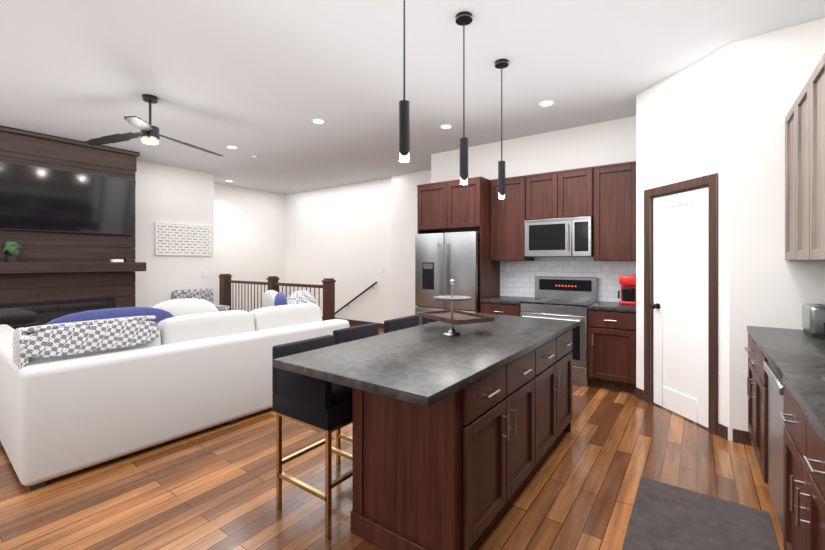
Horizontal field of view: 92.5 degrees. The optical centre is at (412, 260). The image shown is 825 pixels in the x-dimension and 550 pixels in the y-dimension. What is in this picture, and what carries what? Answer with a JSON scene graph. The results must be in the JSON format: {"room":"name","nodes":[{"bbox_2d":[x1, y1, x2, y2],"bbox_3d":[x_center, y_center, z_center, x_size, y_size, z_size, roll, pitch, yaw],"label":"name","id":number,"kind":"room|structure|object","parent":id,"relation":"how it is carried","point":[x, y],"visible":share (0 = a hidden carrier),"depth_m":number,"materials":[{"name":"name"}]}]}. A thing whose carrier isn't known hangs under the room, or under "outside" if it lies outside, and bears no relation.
{"room":"kitchen and living room","nodes":[
{"label":"kitchen and living room","id":0,"kind":"room"},
{"bbox_2d":[135,160,213,307],"bbox_3d":[-5.889,-0.155,5.271,0.120,3.150,6.460,0,0,36],"label":"wall","id":1,"kind":"structure","parent":0,"point":[165,193],"depth_m":7.17,"materials":[{"name":"white paint"}]},
{"bbox_2d":[155,221,211,255],"bbox_3d":[-4.264,-0.400,7.390,0.032,0.600,1.000,0,0,36],"label":"sign","id":2,"kind":"object","parent":1,"relation":"attached to","point":[177,239],"visible":0.98,"depth_m":7.34,"materials":[{"name":"white paint"}]},
{"bbox_2d":[202,271,206,276],"bbox_3d":[-4.049,0.250,7.705,0.012,0.120,0.100,0,0,36],"label":"switch plate","id":3,"kind":"object","parent":1,"relation":"attached to","point":[204,273],"depth_m":7.69,"materials":[{"name":"white paint"}]},
{"bbox_2d":[214,183,284,311],"bbox_3d":[-4.081,-0.155,9.317,0.120,3.150,2.460,0,0,36],"label":"wall","id":4,"kind":"structure","parent":0,"point":[249,234],"depth_m":9.42,"materials":[{"name":"white paint"}]},
{"bbox_2d":[285,178,390,323],"bbox_3d":[-0.641,-0.155,8.428,6.900,3.150,0.120,0,0,36],"label":"wall","id":5,"kind":"structure","parent":0,"point":[341,235],"depth_m":8.99,"materials":[{"name":"white paint"}]},
{"bbox_2d":[335,170,430,318],"bbox_3d":[-0.050,-0.103,7.854,5.270,3.253,0.123,0,0,36],"label":"wall","id":6,"kind":"structure","parent":0,"point":[403,209],"depth_m":7.87,"materials":[{"name":"white paint"}]},
{"bbox_2d":[322,316,383,327],"bbox_3d":[-1.804,1.370,9.183,3.530,0.100,0.013,0,0,36],"label":"baseboard","id":7,"kind":"structure","parent":6,"relation":"attached to","point":[355,322],"depth_m":8.73,"materials":[{"name":"brown wood"}]},
{"bbox_2d":[0,324,783,549],"bbox_3d":[-1.996,1.470,4.028,10.050,0.100,9.000,0,0,36],"label":"floor","id":8,"kind":"structure","parent":0,"point":[213,488],"depth_m":2.46,"materials":[{"name":"brown wood"}]},
{"bbox_2d":[0,126,145,335],"bbox_3d":[-5.348,-0.153,5.275,0.747,3.146,2.900,0,0,36],"label":"fireplace surround","id":9,"kind":"object","parent":8,"relation":"on","point":[46,277],"visible":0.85,"depth_m":5.54,"materials":[{"name":"brown wood"}]},
{"bbox_2d":[0,161,135,234],"bbox_3d":[-4.793,-0.830,5.578,0.190,0.856,1.480,0,0,36],"label":"tv","id":10,"kind":"object","parent":9,"relation":"attached to","point":[35,198],"visible":1,"depth_m":5.47,"materials":[{"name":"black glass"}]},
{"bbox_2d":[0,290,348,490],"bbox_3d":[-2.587,0.877,4.217,2.780,1.085,2.710,0,0,36],"label":"sofa","id":11,"kind":"object","parent":8,"relation":"on","point":[83,390],"visible":0.96,"depth_m":2.90,"materials":[{"name":"white fabric"}]},
{"bbox_2d":[171,288,229,310],"bbox_3d":[-3.755,0.965,6.999,0.720,0.910,0.720,0,0,36],"label":"armchair","id":12,"kind":"object","parent":8,"relation":"on","point":[205,294],"visible":0.12,"depth_m":7.10,"materials":[{"name":"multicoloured fabric"}]},
{"bbox_2d":[218,274,335,320],"bbox_3d":[-2.542,0.840,7.061,3.205,1.160,0.190,0,0,36],"label":"stair railing","id":13,"kind":"object","parent":8,"relation":"on","point":[272,283],"visible":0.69,"depth_m":6.95,"materials":[{"name":"brown wood"}]},
{"bbox_2d":[272,335,351,539],"bbox_3d":[-0.487,0.953,2.299,0.470,0.935,0.440,0,0,36],"label":"stool","id":14,"kind":"object","parent":8,"relation":"on","point":[320,405],"visible":0.65,"depth_m":2.13,"materials":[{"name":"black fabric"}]},
{"bbox_2d":[333,323,379,463],"bbox_3d":[-0.243,0.953,2.808,0.470,0.935,0.440,0,0,36],"label":"stool","id":15,"kind":"object","parent":8,"relation":"on","point":[344,335],"visible":0.04,"depth_m":2.83,"materials":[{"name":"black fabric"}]},
{"bbox_2d":[384,315,421,332],"bbox_3d":[0.081,0.953,3.258,0.470,0.935,0.440,0,0,36],"label":"stool","id":16,"kind":"object","parent":8,"relation":"on","point":[396,324],"visible":0.04,"depth_m":3.33,"materials":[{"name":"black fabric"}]},
{"bbox_2d":[422,309,449,324],"bbox_3d":[0.403,0.953,3.704,0.470,0.935,0.440,0,0,36],"label":"stool","id":17,"kind":"object","parent":8,"relation":"on","point":[426,320],"visible":0.02,"depth_m":3.66,"materials":[{"name":"black fabric"}]},
{"bbox_2d":[415,231,479,323],"bbox_3d":[0.617,0.515,5.691,0.972,1.810,0.767,0,0,36],"label":"fridge","id":18,"kind":"object","parent":8,"relation":"on","point":[442,260],"visible":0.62,"depth_m":5.38,"materials":[{"name":"silver metal"}]},
{"bbox_2d":[344,325,577,549],"bbox_3d":[0.428,0.980,2.723,0.908,0.880,1.946,0,0,36],"label":"kitchen island","id":19,"kind":"object","parent":8,"relation":"on","point":[454,437],"depth_m":1.95,"materials":[{"name":"brown wood"}]},
{"bbox_2d":[273,313,576,408],"bbox_3d":[0.329,0.519,2.636,0.950,0.042,2.240,0,0,36],"label":"island countertop","id":20,"kind":"structure","parent":19,"relation":"on","point":[424,366],"depth_m":2.04,"materials":[{"name":"grey stone"}]},
{"bbox_2d":[418,279,493,334],"bbox_3d":[0.276,0.311,2.814,0.378,0.373,0.480,0,0,-29],"label":"tiered stand","id":21,"kind":"object","parent":20,"relation":"on","point":[452,316],"visible":1,"depth_m":2.70,"materials":[{"name":"silver metal"}]},
{"bbox_2d":[480,301,520,315],"bbox_3d":[1.295,0.981,5.289,0.532,0.880,0.642,0,0,36],"label":"base cabinet","id":22,"kind":"object","parent":8,"relation":"on","point":[487,307],"depth_m":5.03,"materials":[{"name":"brown wood"}]},
{"bbox_2d":[481,297,534,304],"bbox_3d":[1.293,0.520,5.286,0.532,0.040,0.648,0,0,36],"label":"countertop","id":23,"kind":"structure","parent":22,"relation":"on","point":[512,300],"depth_m":5.13,"materials":[{"name":"grey stone"}]},
{"bbox_2d":[520,276,597,386],"bbox_3d":[1.798,0.812,4.866,0.770,1.215,0.693,0,0,36],"label":"range","id":24,"kind":"object","parent":8,"relation":"on","point":[566,298],"visible":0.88,"depth_m":4.74,"materials":[{"name":"silver metal"}]},
{"bbox_2d":[588,309,635,393],"bbox_3d":[2.336,0.981,4.538,0.470,0.880,0.642,0,0,36],"label":"base cabinet","id":25,"kind":"object","parent":8,"relation":"on","point":[611,332],"depth_m":4.28,"materials":[{"name":"brown wood"}]},
{"bbox_2d":[589,301,635,312],"bbox_3d":[2.335,0.520,4.535,0.470,0.040,0.648,0,0,36],"label":"countertop","id":26,"kind":"structure","parent":25,"relation":"on","point":[600,304],"depth_m":4.40,"materials":[{"name":"grey stone"}]},
{"bbox_2d":[618,275,635,304],"bbox_3d":[2.505,0.333,4.593,0.200,0.330,0.220,0,0,36],"label":"coffee maker","id":27,"kind":"object","parent":26,"relation":"on","point":[627,283],"visible":0.81,"depth_m":4.51,"materials":[{"name":"red plastic"}]},
{"bbox_2d":[622,477,778,549],"bbox_3d":[1.037,1.411,1.416,0.625,0.018,2.410,0,0,36],"label":"rug","id":28,"kind":"object","parent":8,"relation":"on","point":[664,516],"visible":0.98,"depth_m":2.11,"materials":[{"name":"grey fabric"}]},
{"bbox_2d":[744,329,779,483],"bbox_3d":[2.554,0.980,2.504,0.582,0.880,0.938,0,0,36],"label":"base cabinet","id":29,"kind":"object","parent":8,"relation":"on","point":[757,378],"depth_m":2.60,"materials":[{"name":"brown wood"}]},
{"bbox_2d":[763,361,784,532],"bbox_3d":[2.093,0.983,1.881,0.581,0.875,0.600,0,0,36],"label":"dishwasher","id":30,"kind":"object","parent":8,"relation":"on","point":[776,423],"visible":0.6,"depth_m":2.03,"materials":[{"name":"silver metal"}]},
{"bbox_2d":[780,377,824,549],"bbox_3d":[1.625,0.980,1.215,0.582,0.880,1.016,0,0,36],"label":"base cabinet","id":31,"kind":"object","parent":8,"relation":"on","point":[803,444],"depth_m":1.45,"materials":[{"name":"brown wood"}]},
{"bbox_2d":[748,326,824,440],"bbox_3d":[1.483,0.520,1.023,0.588,0.040,4.594,0,0,36],"label":"countertop","id":32,"kind":"structure","parent":31,"relation":"on","point":[797,356],"depth_m":1.97,"materials":[{"name":"grey stone"}]},
{"bbox_2d":[802,303,824,337],"bbox_3d":[2.758,0.397,2.628,0.200,0.202,0.310,0,0,36],"label":"toaster","id":33,"kind":"object","parent":32,"relation":"on","point":[813,320],"visible":1,"depth_m":2.58,"materials":[{"name":"silver metal"}]},
{"bbox_2d":[0,0,824,193],"bbox_3d":[-1.996,-1.780,4.028,10.050,0.100,9.000,0,0,36],"label":"ceiling","id":34,"kind":"structure","parent":0,"point":[266,81],"depth_m":3.59,"materials":[{"name":"white paint"}]},
{"bbox_2d":[83,94,222,155],"bbox_3d":[-2.682,-1.487,4.300,1.351,0.484,1.196,0,0,36],"label":"ceiling fan","id":35,"kind":"object","parent":34,"relation":"hanging from","point":[149,133],"visible":1,"depth_m":4.16,"materials":[{"name":"black metal"}]},
{"bbox_2d":[226,145,237,148],"bbox_3d":[-2.740,-1.726,5.996,0.169,0.008,0.169,0,0,12],"label":"recessed light","id":36,"kind":"object","parent":34,"relation":"in","point":[229,146],"depth_m":5.99,"materials":[{"name":"white paint"}]},
{"bbox_2d":[311,119,324,123],"bbox_3d":[-1.163,-1.726,4.883,0.169,0.008,0.169,0,0,27],"label":"recessed light","id":37,"kind":"object","parent":34,"relation":"in","point":[318,121],"depth_m":4.88,"materials":[{"name":"white paint"}]},
{"bbox_2d":[399,0,409,161],"bbox_3d":[-0.044,-1.137,2.153,0.120,1.184,0.120,0,0,36],"label":"pendant light","id":38,"kind":"object","parent":34,"relation":"hanging from","point":[404,127],"visible":1,"depth_m":2.13,"materials":[{"name":"black metal"}]},
{"bbox_2d":[439,124,452,128],"bbox_3d":[0.431,-1.726,5.077,0.169,0.008,0.169,0,0,27],"label":"recessed light","id":39,"kind":"object","parent":34,"relation":"in","point":[445,126],"depth_m":5.06,"materials":[{"name":"white paint"}]},
{"bbox_2d":[455,11,471,184],"bbox_3d":[0.364,-1.137,2.795,0.120,1.184,0.120,0,0,36],"label":"pendant light","id":40,"kind":"object","parent":34,"relation":"hanging from","point":[463,18],"visible":1,"depth_m":2.77,"materials":[{"name":"black metal"}]},
{"bbox_2d":[495,59,508,198],"bbox_3d":[0.776,-1.137,3.435,0.120,1.184,0.120,0,0,36],"label":"pendant light","id":41,"kind":"object","parent":34,"relation":"hanging from","point":[501,64],"visible":1,"depth_m":3.41,"materials":[{"name":"black metal"}]},
{"bbox_2d":[538,100,554,106],"bbox_3d":[1.469,-1.726,4.328,0.169,0.008,0.169,0,0,27],"label":"recessed light","id":42,"kind":"object","parent":34,"relation":"in","point":[545,103],"depth_m":4.32,"materials":[{"name":"white paint"}]},
{"bbox_2d":[431,116,635,232],"bbox_3d":[1.546,-0.155,5.580,2.980,3.150,0.120,0,0,36],"label":"wall","id":43,"kind":"structure","parent":0,"point":[603,143],"depth_m":5.30,"materials":[{"name":"white paint"}]},
{"bbox_2d":[417,180,464,232],"bbox_3d":[0.484,-0.783,5.880,0.575,0.666,0.632,0,0,36],"label":"upper cabinet","id":44,"kind":"object","parent":43,"relation":"attached to","point":[434,200],"depth_m":5.64,"materials":[{"name":"brown wood"}]},
{"bbox_2d":[453,176,488,232],"bbox_3d":[0.844,-0.783,5.620,0.579,0.666,0.632,0,0,36],"label":"upper cabinet","id":45,"kind":"object","parent":43,"relation":"attached to","point":[470,200],"depth_m":5.32,"materials":[{"name":"brown wood"}]},
{"bbox_2d":[505,263,509,271],"bbox_3d":[1.357,0.090,5.626,0.070,0.120,0.006,0,0,36],"label":"switch plate","id":46,"kind":"object","parent":43,"relation":"attached to","point":[507,265],"depth_m":5.62,"materials":[{"name":"white paint"}]},
{"bbox_2d":[489,174,540,260],"bbox_3d":[1.396,-0.557,5.395,0.571,1.116,0.352,0,0,36],"label":"upper cabinet","id":47,"kind":"object","parent":43,"relation":"attached to","point":[507,216],"depth_m":5.26,"materials":[{"name":"brown wood"}]},
{"bbox_2d":[533,170,564,219],"bbox_3d":[1.761,-0.823,5.131,0.469,0.586,0.352,0,0,36],"label":"upper cabinet","id":48,"kind":"object","parent":43,"relation":"attached to","point":[549,187],"depth_m":4.96,"materials":[{"name":"brown wood"}]},
{"bbox_2d":[524,216,593,256],"bbox_3d":[1.862,-0.290,4.982,0.798,0.470,0.451,0,0,36],"label":"microwave","id":49,"kind":"object","parent":48,"relation":"attached to","point":[564,237],"visible":0.96,"depth_m":4.82,"materials":[{"name":"silver metal"}]},
{"bbox_2d":[565,167,592,217],"bbox_3d":[2.035,-0.823,4.934,0.472,0.586,0.352,0,0,36],"label":"upper cabinet","id":50,"kind":"object","parent":43,"relation":"attached to","point":[578,182],"depth_m":4.76,"materials":[{"name":"brown wood"}]},
{"bbox_2d":[603,263,609,272],"bbox_3d":[2.395,0.090,4.877,0.070,0.120,0.006,0,0,36],"label":"switch plate","id":51,"kind":"object","parent":43,"relation":"attached to","point":[606,267],"depth_m":4.87,"materials":[{"name":"white paint"}]},
{"bbox_2d":[585,161,635,260],"bbox_3d":[2.390,-0.557,4.678,0.548,1.116,0.352,0,0,36],"label":"upper cabinet","id":52,"kind":"object","parent":43,"relation":"attached to","point":[604,196],"depth_m":4.53,"materials":[{"name":"brown wood"}]},
{"bbox_2d":[636,43,728,439],"bbox_3d":[2.477,-0.155,3.639,0.100,3.150,1.032,0,0,-9],"label":"wall","id":53,"kind":"structure","parent":0,"point":[682,124],"depth_m":3.47,"materials":[{"name":"white paint"}]},
{"bbox_2d":[650,187,707,427],"bbox_3d":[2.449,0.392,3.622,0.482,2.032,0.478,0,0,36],"label":"pantry door","id":54,"kind":"structure","parent":53,"relation":"in","point":[679,305],"depth_m":3.59,"materials":[{"name":"white paint"}]},
{"bbox_2d":[644,173,717,434],"bbox_3d":[2.470,0.351,3.624,0.118,2.138,0.806,0,0,-9],"label":"door frame","id":55,"kind":"structure","parent":53,"relation":"attached to","point":[710,181],"depth_m":3.35,"materials":[{"name":"brown wood"}]},
{"bbox_2d":[729,18,824,444],"bbox_3d":[2.817,-0.155,2.962,0.695,3.150,0.100,0,0,36],"label":"wall","id":56,"kind":"structure","parent":0,"point":[770,73],"depth_m":3.01,"materials":[{"name":"white paint"}]},
{"bbox_2d":[785,107,791,260],"bbox_3d":[2.780,-0.535,2.638,0.372,1.070,0.457,0,0,36],"label":"upper cabinet","id":57,"kind":"object","parent":56,"relation":"attached to","point":[788,119],"depth_m":2.87,"materials":[{"name":"brown wood"}]},
{"bbox_2d":[792,87,803,260],"bbox_3d":[2.564,-0.535,2.338,0.372,1.070,0.528,0,0,36],"label":"upper cabinet","id":58,"kind":"object","parent":0,"relation":"attached to","point":[798,106],"depth_m":2.56,"materials":[{"name":"brown wood"}]},
{"bbox_2d":[804,61,819,260],"bbox_3d":[2.334,-0.535,2.019,0.372,1.070,0.529,0,0,36],"label":"upper cabinet","id":59,"kind":"object","parent":0,"relation":"attached to","point":[812,86],"depth_m":2.23,"materials":[{"name":"brown wood"}]},
{"bbox_2d":[820,53,824,260],"bbox_3d":[2.096,-0.535,1.689,0.372,1.070,0.529,0,0,36],"label":"upper cabinet","id":60,"kind":"object","parent":0,"relation":"attached to","point":[822,61],"depth_m":2.11,"materials":[{"name":"brown wood"}]}
]}

